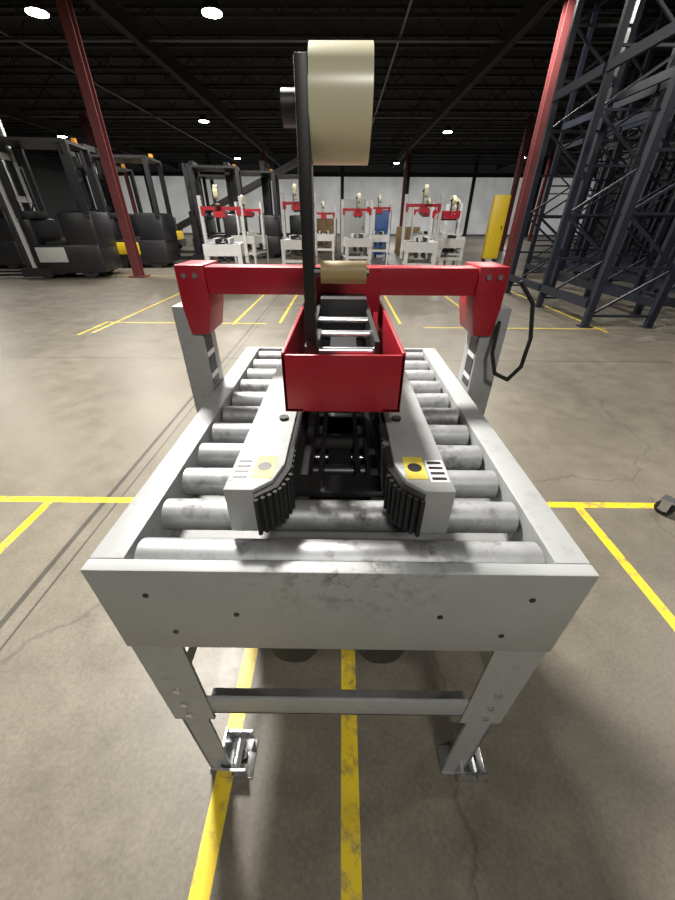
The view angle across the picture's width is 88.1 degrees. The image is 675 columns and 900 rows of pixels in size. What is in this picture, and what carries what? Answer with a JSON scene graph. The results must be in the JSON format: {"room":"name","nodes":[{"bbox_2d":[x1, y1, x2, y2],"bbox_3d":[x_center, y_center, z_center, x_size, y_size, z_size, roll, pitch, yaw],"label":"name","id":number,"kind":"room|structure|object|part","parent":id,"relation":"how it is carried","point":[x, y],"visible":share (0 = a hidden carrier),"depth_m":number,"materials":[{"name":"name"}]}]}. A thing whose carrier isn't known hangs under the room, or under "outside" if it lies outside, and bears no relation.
{"room":"warehouse","nodes":[
{"label":"warehouse","id":0,"kind":"room"},
{"bbox_2d":[0,136,89,235],"bbox_3d":[-23.910,-11.051,13.155,0.200,6.300,47.000,1,33,0],"label":"wall","id":1,"kind":"structure","parent":0,"point":[49,174],"depth_m":28.79,"materials":[{"name":"grey paint"}]},
{"bbox_2d":[0,0,585,170],"bbox_3d":[-0.302,-12.579,11.844,28.980,0.400,47.000,1,33,0],"label":"girder","id":2,"kind":"object","parent":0,"point":[113,11],"depth_m":11.74,"materials":[{"name":"black metal"}]},
{"bbox_2d":[0,234,674,899],"bbox_3d":[0.174,-8.108,14.786,48.000,0.200,47.000,1,33,0],"label":"floor","id":3,"kind":"structure","parent":0,"point":[105,794],"depth_m":1.16,"materials":[{"name":"concrete"}]},
{"bbox_2d":[0,202,24,268],"bbox_3d":[-10.721,-6.890,10.099,3.096,2.832,1.272,1,33,0],"label":"forklift","id":4,"kind":"object","parent":3,"relation":"on","point":[10,255],"visible":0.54,"depth_m":10.03,"materials":[{"name":"black metal"}]},
{"bbox_2d":[7,167,38,210],"bbox_3d":[-12.097,-8.159,11.915,3.096,2.940,1.272,1,33,0],"label":"forklift","id":5,"kind":"object","parent":3,"relation":"on","point":[20,168],"visible":0.02,"depth_m":11.98,"materials":[{"name":"black metal"}]},
{"bbox_2d":[0,120,122,278],"bbox_3d":[-7.437,-5.934,8.359,3.096,3.180,1.272,-5,34,-8],"label":"forklift","id":6,"kind":"object","parent":3,"relation":"on","point":[89,248],"visible":1,"depth_m":8.43,"materials":[{"name":"black metal"}]},
{"bbox_2d":[75,112,94,162],"bbox_3d":[-10.976,-12.333,16.336,0.400,5.050,0.400,1,33,0],"label":"steel column","id":7,"kind":"structure","parent":3,"relation":"on","point":[82,115],"depth_m":15.20,"materials":[{"name":"metal"}]},
{"bbox_2d":[58,150,142,236],"bbox_3d":[-8.690,-8.532,12.344,3.096,3.120,1.272,1,33,0],"label":"forklift","id":8,"kind":"object","parent":3,"relation":"on","point":[80,168],"visible":0.07,"depth_m":12.11,"materials":[{"name":"black metal"}]},
{"bbox_2d":[55,0,150,277],"bbox_3d":[-5.186,-6.662,7.782,0.400,5.050,0.400,1,33,0],"label":"steel column","id":9,"kind":"structure","parent":3,"relation":"on","point":[65,8],"depth_m":7.54,"materials":[{"name":"red metal"}]},
{"bbox_2d":[78,143,180,267],"bbox_3d":[-6.715,-7.160,10.442,3.096,2.940,1.272,-2,33,-4],"label":"forklift","id":10,"kind":"object","parent":3,"relation":"on","point":[157,243],"visible":0.59,"depth_m":10.35,"materials":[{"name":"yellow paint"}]},
{"bbox_2d":[117,151,137,213],"bbox_3d":[-14.568,-17.872,24.709,0.400,5.050,0.400,1,33,0],"label":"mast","id":11,"kind":"structure","parent":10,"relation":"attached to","point":[126,177],"depth_m":24.41,"materials":[{"name":"black metal"}]},
{"bbox_2d":[173,217,186,248],"bbox_3d":[-8.688,-10.548,17.004,2.120,1.355,1.210,-2,33,-4],"label":"tractor","id":12,"kind":"object","parent":3,"relation":"on","point":[181,240],"visible":0.19,"depth_m":17.03,"materials":[{"name":"yellow paint"}]},
{"bbox_2d":[180,161,238,252],"bbox_3d":[-5.462,-9.921,14.475,3.096,3.120,1.272,-2,33,-4],"label":"forklift","id":13,"kind":"object","parent":3,"relation":"on","point":[203,177],"visible":0.16,"depth_m":14.40,"materials":[{"name":"black metal"}]},
{"bbox_2d":[181,163,247,260],"bbox_3d":[-4.790,-8.241,12.194,3.096,2.832,1.272,-5,34,-8],"label":"forklift","id":14,"kind":"object","parent":3,"relation":"on","point":[230,223],"visible":0.48,"depth_m":11.96,"materials":[{"name":"black metal"}]},
{"bbox_2d":[196,185,248,263],"bbox_3d":[-2.283,-4.229,7.067,0.848,1.800,1.020,-4,34,-6],"label":"machine","id":15,"kind":"object","parent":3,"relation":"on","point":[217,248],"visible":0.75,"depth_m":6.81,"materials":[{"name":"white paint"}]},
{"bbox_3d":[-2.285,-3.844,7.318,0.708,0.858,1.005,-4,34,-6],"label":"frame","id":16,"kind":"part","parent":15,"relation":"part of","materials":[{"name":"white paint"}]},
{"bbox_2d":[176,157,299,245],"bbox_3d":[-5.257,-12.920,18.271,7.485,3.952,0.760,1,33,0],"label":"conveyor","id":17,"kind":"object","parent":3,"relation":"on","point":[292,164],"visible":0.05,"depth_m":17.66,"materials":[{"name":"metal"}]},
{"bbox_2d":[231,195,268,263],"bbox_3d":[-2.664,-6.562,10.558,0.848,1.850,1.020,7,34,10],"label":"machine","id":18,"kind":"object","parent":3,"relation":"on","point":[253,238],"visible":0.68,"depth_m":10.39,"materials":[{"name":"white paint"}]},
{"bbox_3d":[-2.667,-6.157,10.822,0.708,0.858,1.005,7,34,10],"label":"frame","id":19,"kind":"part","parent":18,"relation":"part of","materials":[{"name":"white paint"}]},
{"bbox_2d":[223,162,281,257],"bbox_3d":[-3.777,-9.059,13.345,3.096,2.940,1.272,-2,33,-4],"label":"forklift","id":20,"kind":"object","parent":3,"relation":"on","point":[272,223],"visible":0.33,"depth_m":13.04,"materials":[{"name":"black metal"}]},
{"bbox_2d":[260,151,265,161],"bbox_3d":[-4.969,-17.780,24.646,0.400,5.050,0.400,1,33,0],"label":"steel column","id":21,"kind":"structure","parent":3,"relation":"on","point":[262,152],"depth_m":23.32,"materials":[{"name":"metal"}]},
{"bbox_2d":[259,161,301,255],"bbox_3d":[-2.663,-9.808,14.326,3.096,3.120,1.272,3,34,5],"label":"forklift","id":22,"kind":"object","parent":3,"relation":"on","point":[295,221],"visible":0.21,"depth_m":13.85,"materials":[{"name":"black metal"}]},
{"bbox_2d":[280,184,317,264],"bbox_3d":[-0.949,-5.326,8.606,0.848,1.950,1.020,3,34,5],"label":"machine","id":23,"kind":"object","parent":3,"relation":"on","point":[293,243],"visible":0.62,"depth_m":8.40,"materials":[{"name":"white paint"}]},
{"bbox_3d":[-0.952,-4.879,8.898,0.708,0.858,1.005,3,34,5],"label":"frame","id":24,"kind":"part","parent":23,"relation":"part of","materials":[{"name":"white paint"}]},
{"bbox_2d":[317,200,335,263],"bbox_3d":[-0.475,-7.517,12.068,0.848,1.800,1.020,-1,33,-2],"label":"machine","id":25,"kind":"object","parent":3,"relation":"on","point":[327,236],"visible":0.71,"depth_m":11.84,"materials":[{"name":"white paint"}]},
{"bbox_3d":[-0.477,-7.132,12.319,0.708,0.858,1.005,-1,33,-2],"label":"frame","id":26,"kind":"part","parent":25,"relation":"part of","materials":[{"name":"white paint"}]},
{"bbox_2d":[317,218,336,251],"bbox_3d":[-0.595,-10.127,16.459,1.000,1.322,1.200,-5,34,-8],"label":"cardboard box","id":27,"kind":"object","parent":3,"relation":"on","point":[324,225],"visible":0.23,"depth_m":15.82,"materials":[{"name":"brown cardboard"}]},
{"bbox_2d":[81,40,598,781],"bbox_3d":[0.029,0.012,0.975,0.893,1.447,1.030,1,33,0],"label":"machine","id":28,"kind":"object","parent":3,"relation":"on","point":[340,486],"visible":1,"depth_m":0.58,"materials":[{"name":"grey paint"}]},
{"bbox_3d":[0.005,0.248,1.130,0.708,0.858,1.010,1,33,0],"label":"frame","id":29,"kind":"part","parent":28,"relation":"part of","materials":[{"name":"grey paint"}]},
{"bbox_2d":[340,199,365,258],"bbox_3d":[0.569,-8.422,13.358,0.900,1.900,0.530,-2,33,-4],"label":"tall cabinet","id":30,"kind":"object","parent":3,"relation":"on","point":[354,225],"visible":0.58,"depth_m":13.03,"materials":[{"name":"grey metal"}]},
{"bbox_2d":[341,193,372,264],"bbox_3d":[0.534,-5.876,9.543,0.848,1.850,1.020,-2,33,-3],"label":"machine","id":31,"kind":"object","parent":3,"relation":"on","point":[353,241],"visible":0.89,"depth_m":9.32,"materials":[{"name":"white paint"}]},
{"bbox_3d":[0.532,-5.471,9.807,0.708,0.858,1.005,-2,33,-3],"label":"frame","id":32,"kind":"part","parent":31,"relation":"part of","materials":[{"name":"white paint"}]},
{"bbox_2d":[365,194,391,264],"bbox_3d":[1.347,-7.342,11.682,0.848,1.950,1.020,1,33,0],"label":"machine","id":33,"kind":"object","parent":3,"relation":"on","point":[381,237],"visible":0.87,"depth_m":11.48,"materials":[{"name":"white paint"}]},
{"bbox_3d":[1.345,-6.895,11.974,0.708,0.858,1.005,1,33,0],"label":"frame","id":34,"kind":"part","parent":33,"relation":"part of","materials":[{"name":"white paint"}]},
{"bbox_2d":[373,210,391,257],"bbox_3d":[1.773,-8.560,13.850,0.600,1.600,0.430,1,33,0],"label":"cabinet","id":35,"kind":"object","parent":3,"relation":"on","point":[381,221],"visible":0.5,"depth_m":13.53,"materials":[{"name":"blue metal"}]},
{"bbox_2d":[399,152,409,226],"bbox_3d":[4.631,-17.689,24.583,0.400,5.050,0.400,1,33,0],"label":"steel column","id":36,"kind":"structure","parent":3,"relation":"on","point":[407,153],"depth_m":24.18,"materials":[{"name":"red metal"}]},
{"bbox_2d":[394,227,419,253],"bbox_3d":[3.198,-9.690,16.099,1.000,1.022,1.200,3,34,5],"label":"wooden pallet","id":37,"kind":"object","parent":3,"relation":"on","point":[399,229],"visible":0.56,"depth_m":15.54,"materials":[{"name":"brown wood"}]},
{"bbox_2d":[400,184,443,264],"bbox_3d":[1.902,-4.892,8.016,0.848,1.900,1.020,4,34,5],"label":"machine","id":38,"kind":"object","parent":3,"relation":"on","point":[415,246],"visible":0.8,"depth_m":7.78,"materials":[{"name":"white paint"}]},
{"bbox_3d":[1.899,-4.466,8.294,0.708,0.858,1.005,4,34,5],"label":"frame","id":39,"kind":"part","parent":38,"relation":"part of","materials":[{"name":"white paint"}]},
{"bbox_2d":[408,197,437,263],"bbox_3d":[3.010,-7.635,12.184,0.848,1.900,1.020,-2,33,-4],"label":"machine","id":40,"kind":"object","parent":3,"relation":"on","point":[420,234],"visible":0.47,"depth_m":12.00,"materials":[{"name":"white paint"}]},
{"bbox_3d":[3.007,-7.209,12.462,0.708,0.858,1.005,-2,33,-4],"label":"frame","id":41,"kind":"part","parent":40,"relation":"part of","materials":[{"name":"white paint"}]},
{"bbox_2d":[422,195,465,265],"bbox_3d":[2.880,-5.720,9.369,0.848,1.800,1.020,-5,34,-8],"label":"machine","id":42,"kind":"object","parent":3,"relation":"on","point":[448,242],"visible":0.77,"depth_m":9.15,"materials":[{"name":"white paint"}]},
{"bbox_3d":[2.878,-5.335,9.620,0.708,0.858,1.005,-5,34,-8],"label":"frame","id":43,"kind":"part","parent":42,"relation":"part of","materials":[{"name":"white paint"}]},
{"bbox_2d":[424,198,464,264],"bbox_3d":[3.230,-6.436,10.458,1.020,1.800,0.848,1,33,0],"label":"machine","id":44,"kind":"object","parent":3,"relation":"on","point":[458,201],"visible":0.2,"depth_m":10.09,"materials":[{"name":"white paint"}]},
{"bbox_3d":[3.231,-6.053,10.711,1.005,0.858,0.708,1,33,0],"label":"frame","id":45,"kind":"part","parent":44,"relation":"part of","materials":[{"name":"white paint"}]},
{"bbox_2d":[481,195,510,261],"bbox_3d":[5.656,-7.920,12.546,0.500,2.000,0.530,6,34,9],"label":"tall cabinet","id":46,"kind":"object","parent":3,"relation":"on","point":[498,211],"visible":1,"depth_m":12.33,"materials":[{"name":"yellow metal"}]},
{"bbox_2d":[499,113,537,250],"bbox_3d":[8.223,-12.149,16.210,0.400,5.050,0.400,1,33,0],"label":"steel column","id":47,"kind":"structure","parent":3,"relation":"on","point":[530,118],"depth_m":15.85,"materials":[{"name":"red metal"}]},
{"bbox_2d":[503,0,576,267],"bbox_3d":[4.415,-6.625,7.803,0.400,5.050,0.400,1,33,0],"label":"steel column","id":48,"kind":"structure","parent":3,"relation":"on","point":[569,5],"depth_m":7.49,"materials":[{"name":"red metal"}]},
{"bbox_2d":[527,152,554,241],"bbox_3d":[14.230,-17.597,24.520,0.400,5.050,0.400,1,33,0],"label":"steel column","id":49,"kind":"structure","parent":3,"relation":"on","point":[551,155],"depth_m":24.25,"materials":[{"name":"red metal"}]},
{"bbox_2d":[505,0,674,328],"bbox_3d":[4.025,-4.501,4.896,1.060,4.700,2.940,1,33,0],"label":"rack","id":50,"kind":"object","parent":3,"relation":"on","point":[630,50],"visible":0.98,"depth_m":5.08,"materials":[{"name":"metal"}]},
{"bbox_2d":[522,0,674,314],"bbox_3d":[5.334,-4.929,5.555,1.060,4.700,5.740,1,33,0],"label":"rack","id":51,"kind":"object","parent":3,"relation":"on","point":[660,89],"visible":0.51,"depth_m":6.58,"materials":[{"name":"metal"}]},
{"bbox_2d":[523,3,674,293],"bbox_3d":[6.649,-5.687,6.716,1.060,4.700,8.540,1,33,0],"label":"rack","id":52,"kind":"object","parent":3,"relation":"on","point":[650,55],"visible":0.31,"depth_m":7.73,"materials":[{"name":"black metal"}]},
{"bbox_2d":[546,56,674,274],"bbox_3d":[7.953,-5.895,7.041,1.060,4.700,9.940,1,33,0],"label":"rack","id":53,"kind":"object","parent":3,"relation":"on","point":[652,223],"visible":0.19,"depth_m":9.44,"materials":[{"name":"black metal"}]},
{"bbox_2d":[569,70,674,275],"bbox_3d":[9.264,-6.433,7.867,1.060,4.700,12.740,1,33,0],"label":"rack","id":54,"kind":"object","parent":3,"relation":"on","point":[661,167],"visible":0.22,"depth_m":10.66,"materials":[{"name":"black metal"}]},
{"bbox_2d":[588,101,674,256],"bbox_3d":[10.564,-6.420,7.859,1.060,4.700,12.740,1,33,0],"label":"rack","id":55,"kind":"object","parent":3,"relation":"on","point":[663,177],"visible":0.05,"depth_m":12.08,"materials":[{"name":"black metal"}]},
{"bbox_2d":[654,494,674,515],"bbox_3d":[1.689,0.290,1.796,0.060,0.094,0.080,-17,37,-24],"label":"caster wheel","id":56,"kind":"object","parent":3,"relation":"on","point":[665,506],"visible":1,"depth_m":1.78,"materials":[{"name":"black rubber"}]},
{"bbox_2d":[0,0,674,152],"bbox_3d":[0.203,-13.534,11.208,48.000,0.200,47.000,1,33,0],"label":"ceiling","id":57,"kind":"structure","parent":0,"point":[8,25],"depth_m":13.48,"materials":[{"name":"black metal"}]},
{"bbox_2d":[0,0,674,164],"bbox_3d":[0.248,-15.497,15.184,48.000,0.800,37.880,1,33,0],"label":"roof","id":58,"kind":"structure","parent":0,"point":[86,7],"depth_m":13.11,"materials":[{"name":"black metal"}]},
{"bbox_2d":[24,0,49,17],"bbox_3d":[-6.167,-9.078,7.101,0.440,0.265,0.440,1,33,0],"label":"light","id":59,"kind":"object","parent":58,"relation":"hanging from","point":[35,8],"visible":1,"depth_m":7.06,"materials":[{"name":"white"}]},
{"bbox_2d":[57,131,66,137],"bbox_3d":[-14.227,-16.284,17.965,0.440,0.265,0.440,1,33,0],"label":"light","id":60,"kind":"object","parent":58,"relation":"hanging from","point":[61,134],"visible":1,"depth_m":17.89,"materials":[{"name":"white"}]},
{"bbox_2d":[198,113,208,122],"bbox_3d":[-5.766,-14.276,14.988,0.440,0.265,0.440,1,33,0],"label":"light","id":61,"kind":"object","parent":58,"relation":"hanging from","point":[202,118],"visible":1,"depth_m":14.91,"materials":[{"name":"white"}]},
{"bbox_2d":[201,0,222,18],"bbox_3d":[-2.567,-9.043,7.077,0.440,0.265,0.440,1,33,0],"label":"light","id":62,"kind":"object","parent":58,"relation":"hanging from","point":[210,8],"visible":1,"depth_m":7.03,"materials":[{"name":"white"}]},
{"bbox_2d":[0,0,674,165],"bbox_3d":[-1.802,-12.060,10.903,42.296,0.123,43.450,25,41,33],"label":"pipes","id":63,"kind":"object","parent":58,"relation":"attached to","point":[11,38],"visible":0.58,"depth_m":9.41,"materials":[{"name":"black metal"}]},
{"bbox_2d":[443,125,451,132],"bbox_3d":[5.255,-15.272,16.585,0.440,0.265,0.440,1,33,0],"label":"light","id":64,"kind":"object","parent":58,"relation":"hanging from","point":[447,129],"visible":1,"depth_m":16.50,"materials":[{"name":"white"}]},
{"bbox_2d":[79,151,602,234],"bbox_3d":[0.442,-23.811,32.699,48.000,6.300,0.200,1,33,0],"label":"wall","id":65,"kind":"structure","parent":0,"point":[328,189],"depth_m":32.32,"materials":[{"name":"white paint"}]},
{"bbox_2d":[85,151,596,235],"bbox_3d":[0.440,-23.723,32.565,48.000,6.300,0.120,1,33,0],"label":"trim","id":66,"kind":"structure","parent":65,"relation":"attached to","point":[342,174],"depth_m":31.71,"materials":[{"name":"metal"}]},
{"bbox_2d":[183,233,576,236],"bbox_3d":[0.427,-21.180,34.295,48.000,0.150,0.030,1,33,0],"label":"baseboard","id":67,"kind":"structure","parent":65,"relation":"attached to","point":[183,233],"depth_m":34.21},
{"bbox_2d":[593,147,674,239],"bbox_3d":[24.287,-10.591,12.839,0.200,6.300,47.000,1,33,0],"label":"wall","id":68,"kind":"structure","parent":0,"point":[617,171],"depth_m":30.77,"materials":[{"name":"white paint"}]}
]}

